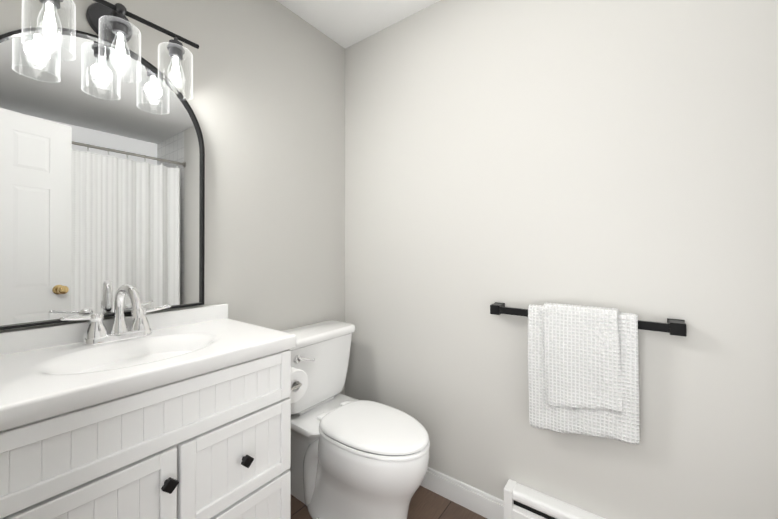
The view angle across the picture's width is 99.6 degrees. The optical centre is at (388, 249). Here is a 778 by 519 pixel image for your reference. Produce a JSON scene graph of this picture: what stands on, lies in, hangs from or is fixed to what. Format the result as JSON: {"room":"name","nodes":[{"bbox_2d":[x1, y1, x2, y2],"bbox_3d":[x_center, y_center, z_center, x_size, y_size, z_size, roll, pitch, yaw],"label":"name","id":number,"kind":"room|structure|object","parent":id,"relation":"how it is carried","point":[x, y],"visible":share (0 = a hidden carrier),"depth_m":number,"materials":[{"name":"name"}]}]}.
{"room":"bathroom","nodes":[
{"label":"bathroom","id":0,"kind":"room"},
{"bbox_2d":[0,0,344,394],"bbox_3d":[-0.793,-0.019,1.396,0.100,2.440,1.820,0,0,37],"label":"wall","id":1,"kind":"structure","parent":0,"point":[266,101],"depth_m":1.57,"materials":[{"name":"grey paint"}]},
{"bbox_2d":[0,27,204,329],"bbox_3d":[-0.939,-0.237,1.094,0.024,0.917,0.610,0,0,37],"label":"mirror","id":2,"kind":"object","parent":1,"relation":"attached to","point":[102,188],"visible":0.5,"depth_m":1.06,"materials":[{"name":"black mirror"}]},
{"bbox_2d":[22,0,198,99],"bbox_3d":[-0.876,-0.688,1.060,0.170,0.268,0.464,0,0,37],"label":"sconce","id":3,"kind":"object","parent":1,"relation":"attached to","point":[109,21],"visible":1,"depth_m":1.04,"materials":[{"name":"grey"}]},
{"bbox_2d":[276,0,439,48],"bbox_3d":[0.471,-1.293,0.463,3.250,0.100,1.820,0,0,37],"label":"ceiling","id":4,"kind":"structure","parent":0,"point":[345,24],"depth_m":1.73,"materials":[{"name":"white paint"}]},
{"bbox_2d":[291,486,486,518],"bbox_3d":[0.471,1.247,0.452,3.250,0.100,1.820,0,0,37],"label":"floor","id":5,"kind":"structure","parent":0,"point":[425,503],"depth_m":1.52,"materials":[{"name":"brown tile"}]},
{"bbox_2d":[0,284,307,518],"bbox_3d":[-0.699,0.654,1.005,0.508,1.090,0.903,0,0,37],"label":"bathroom vanity","id":6,"kind":"object","parent":5,"relation":"on","point":[140,412],"visible":1,"depth_m":0.87,"materials":[{"name":"white paint"}]},
{"bbox_2d":[0,304,295,431],"bbox_3d":[-0.744,0.318,0.963,0.487,0.176,0.780,0,0,37],"label":"countertop","id":7,"kind":"structure","parent":6,"relation":"on","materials":[{"name":"white stone"}]},
{"bbox_2d":[60,284,170,345],"bbox_3d":[-0.842,0.201,1.043,0.153,0.183,0.283,0,0,37],"label":"faucet","id":8,"kind":"object","parent":7,"relation":"on","point":[140,332],"depth_m":1.05,"materials":[{"name":"silver metal"}]},
{"bbox_2d":[282,321,429,518],"bbox_3d":[-0.171,0.801,1.484,0.778,0.800,0.468,0,0,37],"label":"toilet","id":9,"kind":"object","parent":5,"relation":"on","point":[352,458],"visible":0.94,"depth_m":1.40,"materials":[{"name":"white ceramic"}]},
{"bbox_2d":[345,0,777,518],"bbox_3d":[0.691,-0.019,1.365,2.320,2.440,0.100,0,0,37],"label":"wall","id":10,"kind":"structure","parent":0,"point":[621,156],"depth_m":1.28,"materials":[{"name":"grey paint"}]},
{"bbox_2d":[420,467,503,518],"bbox_3d":[0.119,1.150,1.714,0.980,0.105,0.014,0,0,37],"label":"baseboard","id":11,"kind":"structure","parent":10,"relation":"attached to","point":[479,502],"depth_m":1.53,"materials":[{"name":"white paint"}]},
{"bbox_2d":[504,479,604,518],"bbox_3d":[1.009,1.088,1.014,1.275,0.198,0.075,0,0,37],"label":"baseboard heater","id":12,"kind":"object","parent":10,"relation":"attached to","point":[521,501],"visible":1,"depth_m":1.31,"materials":[{"name":"white metal"}]},
{"bbox_2d":[490,302,686,444],"bbox_3d":[0.696,0.453,1.235,0.631,0.492,0.099,0,0,37],"label":"towel rail","id":13,"kind":"object","parent":10,"relation":"attached to","point":[583,375],"visible":1,"depth_m":1.18,"materials":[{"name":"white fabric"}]},
{"bbox_2d":[543,303,622,412],"bbox_3d":[0.710,0.400,1.210,0.254,0.388,0.078,0,0,37],"label":"towel","id":14,"kind":"object","parent":13,"relation":"hanging from","point":[583,345],"depth_m":1.18,"materials":[{"name":"white fabric"}]},
{"bbox_2d":[528,304,639,444],"bbox_3d":[0.704,0.460,1.214,0.355,0.482,0.055,0,0,37],"label":"towel","id":15,"kind":"object","parent":13,"relation":"hanging from","point":[583,373],"depth_m":1.18,"materials":[{"name":"white fabric"}]}
]}

